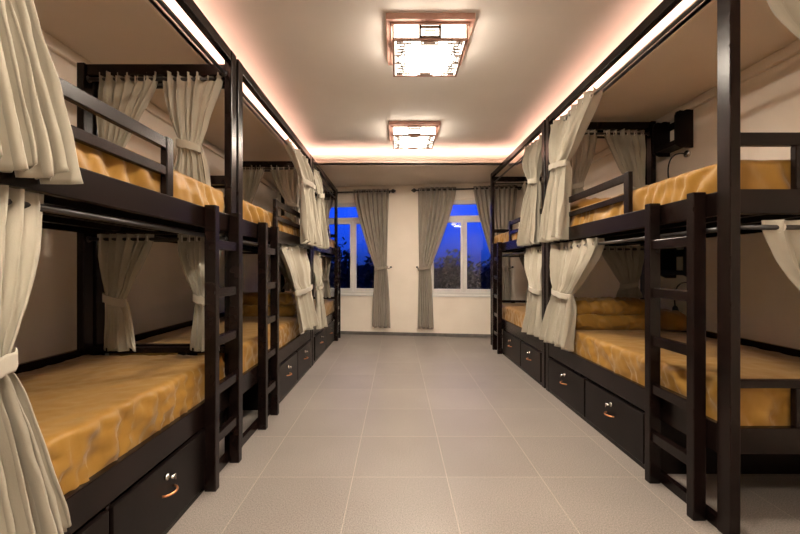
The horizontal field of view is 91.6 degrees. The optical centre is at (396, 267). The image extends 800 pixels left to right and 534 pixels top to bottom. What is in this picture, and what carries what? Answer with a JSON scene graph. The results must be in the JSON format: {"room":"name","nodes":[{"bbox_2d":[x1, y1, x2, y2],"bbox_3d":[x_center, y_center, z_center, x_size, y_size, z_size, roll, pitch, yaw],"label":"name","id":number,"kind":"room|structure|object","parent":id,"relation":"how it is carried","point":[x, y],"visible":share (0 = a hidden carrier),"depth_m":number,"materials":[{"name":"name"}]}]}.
{"room":"dormitory","nodes":[
{"label":"dormitory","id":0,"kind":"room"},
{"bbox_2d":[12,49,276,363],"bbox_3d":[-2.180,-0.240,2.375,0.100,2.780,9.350,0,0,0],"label":"wall","id":1,"kind":"structure","parent":0,"point":[160,295],"depth_m":3.11,"materials":[{"name":"beige paint"}]},
{"bbox_2d":[41,29,278,192],"bbox_3d":[-2.112,-1.373,2.300,0.035,0.075,9.200,0,0,0],"label":"trim","id":2,"kind":"structure","parent":1,"relation":"attached to","point":[53,44],"depth_m":2.62,"materials":[{"name":"paint"}]},
{"bbox_2d":[277,182,527,334],"bbox_3d":[0.196,-0.240,6.694,4.875,2.780,0.160,0,0,8],"label":"wall","id":3,"kind":"structure","parent":0,"point":[457,315],"depth_m":6.61,"materials":[{"name":"beige paint"}]},
{"bbox_2d":[279,189,395,194],"bbox_3d":[-1.042,-1.302,6.727,2.079,0.072,0.111,0,0,8],"label":"curtain rod","id":4,"kind":"object","parent":3,"relation":"attached to","point":[392,190],"visible":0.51,"depth_m":6.64,"materials":[{"name":"black metal"}]},
{"bbox_2d":[293,190,333,291],"bbox_3d":[-1.489,-0.163,6.755,0.871,2.359,0.147,0,0,12],"label":"curtain","id":5,"kind":"object","parent":4,"relation":"hanging from","point":[324,191],"visible":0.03,"depth_m":6.72,"materials":[{"name":"grey fabric"}]},
{"bbox_2d":[353,189,391,327],"bbox_3d":[-0.414,-0.163,6.612,0.663,2.360,0.152,0,0,4],"label":"curtain","id":6,"kind":"object","parent":4,"relation":"hanging from","point":[371,207],"visible":1,"depth_m":6.60,"materials":[{"name":"grey fabric"}]},
{"bbox_2d":[314,203,373,295],"bbox_3d":[-0.835,-0.328,6.790,1.231,1.625,0.130,0,0,8],"label":"window","id":7,"kind":"structure","parent":3,"relation":"in","point":[353,290],"depth_m":6.78,"materials":[{"name":"white plastic"}]},
{"bbox_2d":[341,331,502,337],"bbox_3d":[0.184,1.123,6.608,4.653,0.055,0.014,0,0,8],"label":"baseboard","id":8,"kind":"structure","parent":3,"relation":"attached to","point":[342,332],"depth_m":6.58,"materials":[{"name":"grey tile"}]},
{"bbox_2d":[431,200,489,296],"bbox_3d":[1.095,-0.328,6.525,1.211,1.625,0.130,0,0,8],"label":"window","id":9,"kind":"structure","parent":3,"relation":"in","point":[463,292],"depth_m":6.52,"materials":[{"name":"white plastic"}]},
{"bbox_2d":[411,187,521,191],"bbox_3d":[1.183,-1.302,6.422,1.908,0.072,0.111,0,0,8],"label":"curtain rod","id":10,"kind":"object","parent":3,"relation":"attached to","point":[518,188],"visible":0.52,"depth_m":6.41,"materials":[{"name":"black metal"}]},
{"bbox_2d":[416,187,455,328],"bbox_3d":[0.649,-0.163,6.473,0.662,2.359,0.148,0,0,11],"label":"curtain","id":11,"kind":"object","parent":10,"relation":"hanging from","point":[434,207],"visible":1,"depth_m":6.48,"materials":[{"name":"grey fabric"}]},
{"bbox_2d":[473,185,516,299],"bbox_3d":[1.602,-0.163,6.346,0.700,2.360,0.141,0,0,4],"label":"curtain","id":12,"kind":"object","parent":10,"relation":"hanging from","point":[505,199],"visible":0.38,"depth_m":6.32,"materials":[{"name":"grey fabric"}]},
{"bbox_2d":[34,0,797,187],"bbox_3d":[0.185,-1.425,2.375,4.630,0.030,9.350,0,0,0],"label":"ceiling","id":13,"kind":"structure","parent":0,"point":[684,67],"depth_m":2.64,"materials":[{"name":"paint"}]},
{"bbox_2d":[144,0,715,165],"bbox_3d":[0.175,-1.450,2.015,3.010,0.081,6.670,0,0,0],"label":"trim","id":14,"kind":"structure","parent":13,"relation":"attached to","point":[708,3],"depth_m":3.07,"materials":[{"name":"paint"}]},
{"bbox_2d":[163,0,694,158],"bbox_3d":[0.185,-1.670,2.400,4.830,0.080,9.600,0,0,0],"label":"ceiling","id":15,"kind":"structure","parent":0,"point":[322,65],"depth_m":3.12,"materials":[{"name":"paint"}]},
{"bbox_2d":[389,121,439,148],"bbox_3d":[0.195,-1.555,4.600,0.574,0.150,0.574,0,0,0],"label":"ceiling lamp","id":16,"kind":"object","parent":15,"relation":"attached to","point":[403,134],"visible":1,"depth_m":4.37,"materials":[{"name":"white glass"}]},
{"bbox_2d":[394,136,433,147],"bbox_3d":[0.195,-1.491,4.600,0.458,0.006,0.458,0,0,0],"label":"diffuser","id":17,"kind":"object","parent":16,"relation":"attached to","point":[399,141],"depth_m":4.58,"materials":[{"name":"white glass"}]},
{"bbox_2d":[394,127,434,133],"bbox_3d":[0.195,-1.548,4.600,0.466,0.104,0.466,0,0,0],"label":"diffuser","id":18,"kind":"object","parent":16,"relation":"attached to","point":[397,130],"depth_m":4.37,"materials":[{"name":"white glass"}]},
{"bbox_2d":[386,13,475,76],"bbox_3d":[0.215,-1.555,2.770,0.574,0.150,0.574,0,0,0],"label":"ceiling lamp","id":19,"kind":"object","parent":15,"relation":"attached to","point":[418,44],"visible":1,"depth_m":2.57,"materials":[{"name":"white glass"}]},
{"bbox_2d":[394,25,465,37],"bbox_3d":[0.215,-1.548,2.770,0.466,0.104,0.466,0,0,0],"label":"diffuser","id":20,"kind":"object","parent":19,"relation":"attached to","point":[400,31],"depth_m":2.54,"materials":[{"name":"white glass"}]},
{"bbox_2d":[395,41,464,74],"bbox_3d":[0.215,-1.491,2.770,0.458,0.006,0.458,0,0,0],"label":"diffuser","id":21,"kind":"object","parent":19,"relation":"attached to","point":[411,57],"depth_m":2.74,"materials":[{"name":"white glass"}]},
{"bbox_2d":[167,334,799,533],"bbox_3d":[0.185,1.200,2.400,4.830,0.100,9.600,0,0,0],"label":"floor","id":22,"kind":"structure","parent":0,"point":[383,434],"depth_m":2.28,"materials":[{"name":"grey tile"}]},
{"bbox_2d":[0,0,241,533],"bbox_3d":[-1.425,-0.079,1.350,0.990,2.457,2.100,0,0,0],"label":"bunk bed","id":23,"kind":"object","parent":22,"relation":"on","point":[151,486],"visible":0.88,"depth_m":1.93,"materials":[{"name":"brown wood"}]},
{"bbox_2d":[0,185,71,533],"bbox_3d":[-0.989,0.271,0.770,0.192,0.983,0.744,0,0,0],"label":"curtain","id":24,"kind":"object","parent":23,"relation":"hanging from","point":[32,500],"visible":1,"depth_m":0.99,"materials":[{"name":"beige fabric"}]},
{"bbox_2d":[0,0,83,183],"bbox_3d":[-0.983,-0.723,0.745,0.202,0.980,0.733,0,0,0],"label":"curtain","id":25,"kind":"object","parent":23,"relation":"hanging from","point":[37,141],"visible":1,"depth_m":0.99,"materials":[{"name":"beige fabric"}]},
{"bbox_2d":[16,355,224,494],"bbox_3d":[-1.452,0.625,1.351,0.903,0.224,2.028,0,0,0],"label":"mattress","id":26,"kind":"object","parent":23,"relation":"on","point":[90,411],"visible":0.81,"depth_m":1.60,"materials":[{"name":"fabric"}]},
{"bbox_2d":[97,233,153,351],"bbox_3d":[-1.655,0.145,2.336,0.344,0.704,0.149,0,0,0],"label":"curtain","id":27,"kind":"object","parent":23,"relation":"hanging from","point":[120,261],"visible":1,"depth_m":2.31,"materials":[{"name":"beige fabric"}]},
{"bbox_2d":[96,71,157,147],"bbox_3d":[-1.621,-0.823,2.337,0.347,0.712,0.160,0,0,0],"label":"curtain","id":28,"kind":"object","parent":23,"relation":"hanging from","point":[131,98],"visible":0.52,"depth_m":2.33,"materials":[{"name":"beige fabric"}]},
{"bbox_2d":[75,141,224,212],"bbox_3d":[-1.448,-0.372,1.353,0.884,0.184,2.000,0,0,0],"label":"mattress","id":29,"kind":"object","parent":23,"relation":"on","point":[186,188],"visible":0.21,"depth_m":1.56,"materials":[{"name":"orange fabric"}]},
{"bbox_2d":[163,71,222,185],"bbox_3d":[-1.240,-0.824,2.332,0.368,0.712,0.148,0,0,2],"label":"curtain","id":30,"kind":"object","parent":23,"relation":"hanging from","point":[190,104],"visible":0.88,"depth_m":2.31,"materials":[{"name":"beige fabric"}]},
{"bbox_2d":[177,234,223,351],"bbox_3d":[-1.199,0.145,2.336,0.272,0.704,0.156,0,0,0],"label":"curtain","id":31,"kind":"object","parent":23,"relation":"hanging from","point":[191,253],"visible":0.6,"depth_m":2.31,"materials":[{"name":"beige fabric"}]},
{"bbox_2d":[93,59,311,446],"bbox_3d":[-1.425,-0.079,3.480,0.990,2.457,2.100,0,0,0],"label":"bunk bed","id":32,"kind":"object","parent":22,"relation":"on","point":[269,381],"visible":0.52,"depth_m":2.87,"materials":[{"name":"brown wood"}]},
{"bbox_2d":[109,315,299,372],"bbox_3d":[-1.449,0.626,3.481,0.885,0.223,2.010,0,0,0],"label":"mattress","id":33,"kind":"object","parent":32,"relation":"on","point":[288,326],"visible":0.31,"depth_m":3.02,"materials":[{"name":"fabric"}]},
{"bbox_2d":[243,292,296,316],"bbox_3d":[-1.455,0.386,4.262,0.764,0.257,0.356,0,0,0],"label":"comforter","id":34,"kind":"object","parent":33,"relation":"on","point":[287,304],"visible":0.43,"depth_m":4.12,"materials":[{"name":"orange fabric"}]},
{"bbox_2d":[243,165,264,203],"bbox_3d":[-1.677,-0.824,4.463,0.307,0.711,0.156,0,0,0],"label":"curtain","id":35,"kind":"object","parent":32,"relation":"hanging from","point":[252,178],"visible":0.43,"depth_m":4.45,"materials":[{"name":"beige fabric"}]},
{"bbox_2d":[223,200,299,236],"bbox_3d":[-1.448,-0.372,3.481,0.881,0.184,2.014,0,0,0],"label":"mattress","id":36,"kind":"object","parent":32,"relation":"on","point":[252,213],"visible":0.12,"depth_m":2.94,"materials":[{"name":"orange fabric"}]},
{"bbox_2d":[270,165,300,224],"bbox_3d":[-1.278,-0.824,4.462,0.392,0.712,0.149,0,0,0],"label":"curtain","id":37,"kind":"object","parent":32,"relation":"hanging from","point":[287,182],"visible":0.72,"depth_m":4.45,"materials":[{"name":"beige fabric"}]},
{"bbox_2d":[279,254,294,290],"bbox_3d":[-1.282,0.027,4.466,0.388,0.470,0.158,0,0,0],"label":"curtain","id":38,"kind":"object","parent":32,"relation":"hanging from","point":[288,285],"visible":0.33,"depth_m":4.44,"materials":[{"name":"beige fabric"}]},
{"bbox_2d":[279,244,318,333],"bbox_3d":[-0.967,0.206,3.922,0.240,0.853,1.033,0,0,0],"label":"curtain","id":39,"kind":"object","parent":32,"relation":"hanging from","point":[297,264],"visible":1,"depth_m":3.84,"materials":[{"name":"beige fabric"}]},
{"bbox_2d":[284,138,321,246],"bbox_3d":[-0.955,-0.722,4.034,0.283,0.980,0.836,0,0,0],"label":"curtain","id":40,"kind":"object","parent":32,"relation":"hanging from","point":[309,222],"visible":1,"depth_m":3.98,"materials":[{"name":"beige fabric"}]},
{"bbox_2d":[243,157,340,365],"bbox_3d":[-1.425,-0.079,5.530,0.990,2.457,1.940,0,0,0],"label":"bunk bed","id":41,"kind":"object","parent":22,"relation":"on","point":[323,338],"visible":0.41,"depth_m":6.08,"materials":[{"name":"brown wood"}]},
{"bbox_2d":[314,250,327,328],"bbox_3d":[-0.970,0.254,4.859,0.261,0.948,0.504,0,0,0],"label":"curtain","id":42,"kind":"object","parent":41,"relation":"hanging from","point":[320,307],"visible":0.94,"depth_m":4.67,"materials":[{"name":"beige fabric"}]},
{"bbox_2d":[314,169,329,249],"bbox_3d":[-0.964,-0.722,4.862,0.275,0.979,0.487,0,0,0],"label":"curtain","id":43,"kind":"object","parent":41,"relation":"hanging from","point":[323,232],"visible":0.91,"depth_m":4.72,"materials":[{"name":"beige fabric"}]},
{"bbox_2d":[316,197,330,237],"bbox_3d":[-1.263,-0.824,6.437,0.340,0.711,0.151,0,0,0],"label":"curtain","id":44,"kind":"object","parent":41,"relation":"hanging from","point":[326,202],"visible":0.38,"depth_m":6.42,"materials":[{"name":"beige fabric"}]},
{"bbox_2d":[314,299,333,315],"bbox_3d":[-1.451,0.626,5.529,0.873,0.222,1.842,0,0,0],"label":"mattress","id":45,"kind":"object","parent":41,"relation":"on","point":[329,304],"visible":0.08,"depth_m":5.95,"materials":[{"name":"orange fabric"}]},
{"bbox_2d":[321,256,330,297],"bbox_3d":[-1.263,0.145,6.437,0.346,0.704,0.151,0,0,0],"label":"curtain","id":46,"kind":"object","parent":41,"relation":"hanging from","point":[326,262],"visible":0.68,"depth_m":6.41,"materials":[{"name":"beige fabric"}]},
{"bbox_2d":[329,238,334,247],"bbox_3d":[-1.451,-0.372,5.530,0.879,0.184,1.837,0,0,0],"label":"mattress","id":47,"kind":"object","parent":41,"relation":"on","point":[331,241],"visible":0.04,"depth_m":6.15,"materials":[{"name":"orange fabric"}]},
{"bbox_2d":[490,119,646,387],"bbox_3d":[1.875,-0.134,4.780,1.060,2.568,2.140,0,0,0],"label":"bunk bed","id":48,"kind":"object","parent":22,"relation":"on","point":[526,351],"visible":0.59,"depth_m":4.74,"materials":[{"name":"brown wood"}]},
{"bbox_2d":[494,228,518,242],"bbox_3d":[1.900,-0.392,4.780,0.974,0.184,2.055,0,0,0],"label":"mattress","id":49,"kind":"object","parent":48,"relation":"on","point":[504,237],"visible":0.03,"depth_m":5.20,"materials":[{"name":"orange fabric"}]},
{"bbox_2d":[502,303,526,326],"bbox_3d":[1.899,0.626,4.779,0.940,0.221,2.037,0,0,0],"label":"mattress","id":50,"kind":"object","parent":48,"relation":"on","point":[514,313],"visible":0.22,"depth_m":4.97,"materials":[{"name":"fabric"}]},
{"bbox_2d":[519,254,528,301],"bbox_3d":[2.009,0.145,5.784,0.366,0.705,0.150,0,0,0],"label":"curtain","id":51,"kind":"object","parent":48,"relation":"hanging from","point":[521,257],"visible":0.08,"depth_m":5.79,"materials":[{"name":"beige fabric"}]},
{"bbox_2d":[516,135,541,246],"bbox_3d":[1.389,-0.778,4.068,0.242,1.091,0.553,0,0,0],"label":"curtain","id":52,"kind":"object","parent":48,"relation":"hanging from","point":[529,226],"visible":0.97,"depth_m":3.97,"materials":[{"name":"beige fabric"}]},
{"bbox_2d":[521,246,541,336],"bbox_3d":[1.396,0.225,4.053,0.225,0.894,0.577,0,0,-5],"label":"curtain","id":53,"kind":"object","parent":48,"relation":"hanging from","point":[532,322],"visible":0.96,"depth_m":3.91,"materials":[{"name":"beige fabric"}]},
{"bbox_2d":[521,181,541,219],"bbox_3d":[2.059,-0.879,5.787,0.384,0.823,0.146,0,0,2],"label":"curtain","id":54,"kind":"object","parent":48,"relation":"hanging from","point":[524,186],"visible":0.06,"depth_m":5.79,"materials":[{"name":"beige fabric"}]},
{"bbox_2d":[546,0,799,533],"bbox_3d":[1.875,-0.134,2.660,1.060,2.568,2.040,0,0,0],"label":"bunk bed","id":55,"kind":"object","parent":22,"relation":"on","point":[665,431],"visible":0.86,"depth_m":1.82,"materials":[{"name":"brown wood"}]},
{"bbox_2d":[538,86,601,242],"bbox_3d":[1.403,-0.778,3.215,0.215,1.090,0.768,0,0,-2],"label":"curtain","id":56,"kind":"object","parent":55,"relation":"hanging from","point":[565,138],"visible":1,"depth_m":3.21,"materials":[{"name":"beige fabric"}]},
{"bbox_2d":[539,237,604,351],"bbox_3d":[1.397,0.221,3.187,0.239,0.883,0.829,0,0,0],"label":"curtain","id":57,"kind":"object","parent":55,"relation":"hanging from","point":[570,268],"visible":1,"depth_m":3.18,"materials":[{"name":"beige fabric"}]},
{"bbox_2d":[570,129,596,198],"bbox_3d":[1.713,-0.879,3.619,0.336,0.822,0.154,0,0,0],"label":"curtain","id":58,"kind":"object","parent":55,"relation":"hanging from","point":[580,163],"visible":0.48,"depth_m":3.60,"materials":[{"name":"beige fabric"}]},
{"bbox_2d":[602,246,644,297],"bbox_3d":[2.098,0.047,3.615,0.417,0.511,0.144,0,0,3],"label":"curtain","id":59,"kind":"object","parent":55,"relation":"hanging from","point":[626,265],"visible":0.97,"depth_m":3.60,"materials":[{"name":"beige fabric"}]},
{"bbox_2d":[603,128,646,189],"bbox_3d":[2.126,-0.879,3.612,0.388,0.822,0.143,0,0,0],"label":"curtain","id":60,"kind":"object","parent":55,"relation":"hanging from","point":[628,151],"visible":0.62,"depth_m":3.61,"materials":[{"name":"beige fabric"}]},
{"bbox_2d":[570,160,789,226],"bbox_3d":[1.897,-0.392,2.657,0.956,0.184,1.951,0,0,0],"label":"mattress","id":61,"kind":"object","parent":55,"relation":"on","point":[754,174],"visible":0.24,"depth_m":1.89,"materials":[{"name":"orange fabric"}]},
{"bbox_2d":[570,197,610,210],"bbox_3d":[1.750,-0.540,3.410,0.500,0.130,0.340,0,0,0],"label":"comforter","id":62,"kind":"object","parent":61,"relation":"on","point":[580,203],"visible":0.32,"depth_m":3.28,"materials":[{"name":"orange fabric"}]},
{"bbox_2d":[572,329,799,425],"bbox_3d":[1.901,0.625,2.662,0.964,0.223,1.956,0,0,0],"label":"mattress","id":63,"kind":"object","parent":55,"relation":"on","point":[622,352],"visible":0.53,"depth_m":2.14,"materials":[{"name":"fabric"}]},
{"bbox_2d":[574,297,644,329],"bbox_3d":[1.819,0.385,3.388,0.737,0.259,0.382,0,0,0],"label":"comforter","id":64,"kind":"object","parent":63,"relation":"on","point":[602,313],"visible":0.66,"depth_m":3.23,"materials":[{"name":"fabric"}]},
{"bbox_2d":[660,308,686,330],"bbox_3d":[2.272,0.427,3.320,0.145,0.181,0.520,0,0,0],"label":"pillow","id":65,"kind":"object","parent":63,"relation":"on","point":[675,320],"visible":0.53,"depth_m":3.13,"materials":[{"name":"fabric"}]},
{"bbox_2d":[761,219,799,290],"bbox_3d":[1.951,0.145,1.699,0.742,0.704,0.120,0,0,1],"label":"curtain","id":66,"kind":"object","parent":55,"relation":"hanging from","point":[784,245],"visible":0.96,"depth_m":1.69,"materials":[{"name":"beige fabric"}]},
{"bbox_2d":[767,0,799,39],"bbox_3d":[1.945,-0.879,1.680,0.764,0.822,0.124,0,0,-6],"label":"curtain","id":67,"kind":"object","parent":55,"relation":"hanging from","point":[787,12],"visible":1,"depth_m":1.70,"materials":[{"name":"beige fabric"}]},
{"bbox_2d":[573,52,799,348],"bbox_3d":[2.550,-0.240,2.375,0.100,2.780,9.350,0,0,0],"label":"wall","id":68,"kind":"structure","parent":0,"point":[769,100],"depth_m":2.74,"materials":[{"name":"beige paint"}]},
{"bbox_2d":[652,109,692,156],"bbox_3d":[2.425,-1.180,3.430,0.150,0.320,0.300,0,0,0],"label":"wall shelf","id":69,"kind":"object","parent":68,"relation":"attached to","point":[682,125],"visible":1,"depth_m":3.32,"materials":[{"name":"brown wood"}]},
{"bbox_2d":[660,247,686,277],"bbox_3d":[2.425,-0.050,3.340,0.150,0.280,0.320,0,0,0],"label":"wall shelf","id":70,"kind":"object","parent":68,"relation":"attached to","point":[667,256],"visible":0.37,"depth_m":3.48,"materials":[{"name":"brown wood"}]},
{"bbox_2d":[667,150,690,177],"bbox_3d":[2.439,-0.860,3.384,0.085,0.300,0.191,0,0,-34],"label":"reading lamp","id":71,"kind":"object","parent":68,"relation":"attached to","point":[687,153],"visible":0.64,"depth_m":3.36,"materials":[{"name":"metal"}]},
{"bbox_2d":[672,282,686,310],"bbox_3d":[2.439,0.250,3.304,0.085,0.300,0.191,0,0,-34],"label":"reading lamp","id":72,"kind":"object","parent":68,"relation":"attached to","point":[674,307],"visible":0.47,"depth_m":3.35,"materials":[{"name":"metal"}]},
{"bbox_2d":[584,282,799,300],"bbox_3d":[2.497,0.195,1.990,0.006,0.020,8.580,0,0,0],"label":"trim","id":73,"kind":"structure","parent":68,"relation":"attached to","point":[707,292],"depth_m":2.73,"materials":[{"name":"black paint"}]},
{"bbox_2d":[591,39,799,163],"bbox_3d":[2.482,-1.373,1.990,0.035,0.075,8.580,0,0,0],"label":"trim","id":74,"kind":"structure","parent":68,"relation":"attached to","point":[792,49],"depth_m":2.74,"materials":[{"name":"paint"}]},
{"label":"outside","id":75,"kind":"structure","parent":0,"visible":0},
{"bbox_3d":[0.000,4.250,63.650,120.000,0.200,112.700,0,0,0],"label":"ground","id":76,"kind":"structure","parent":75,"visible":0},
{"bbox_2d":[328,237,367,287],"bbox_3d":[-2.190,1.549,12.995,2.514,5.220,2.439,0,0,0],"label":"tree","id":77,"kind":"object","parent":76,"relation":"on","point":[345,272],"visible":0.16,"depth_m":12.78,"materials":[{"name":"green plant"}]},
{"bbox_2d":[360,250,374,287],"bbox_3d":[-0.249,1.251,16.044,2.579,5.815,2.763,0,0,0],"label":"tree","id":78,"kind":"object","parent":76,"relation":"on","point":[370,277],"visible":0.05,"depth_m":15.82,"materials":[{"name":"green plant"}]},
{"bbox_2d":[331,264,489,288],"bbox_3d":[0.000,1.796,20.000,50.000,4.708,2.000,0,0,0],"label":"hedge","id":79,"kind":"object","parent":76,"relation":"on","point":[360,269],"visible":0.02,"depth_m":19.00,"materials":[{"name":"green plant"}]},
{"bbox_2d":[434,249,483,288],"bbox_3d":[2.186,1.704,14.997,2.472,4.913,2.292,0,0,0],"label":"tree","id":80,"kind":"object","parent":76,"relation":"on","point":[447,278],"visible":0.41,"depth_m":14.64,"materials":[{"name":"green plant"}]},
{"bbox_2d":[476,257,489,288],"bbox_3d":[4.605,1.365,15.555,2.719,5.588,2.668,0,0,0],"label":"tree","id":81,"kind":"object","parent":76,"relation":"on","point":[478,265],"visible":0.02,"depth_m":15.70,"materials":[{"name":"green plant"}]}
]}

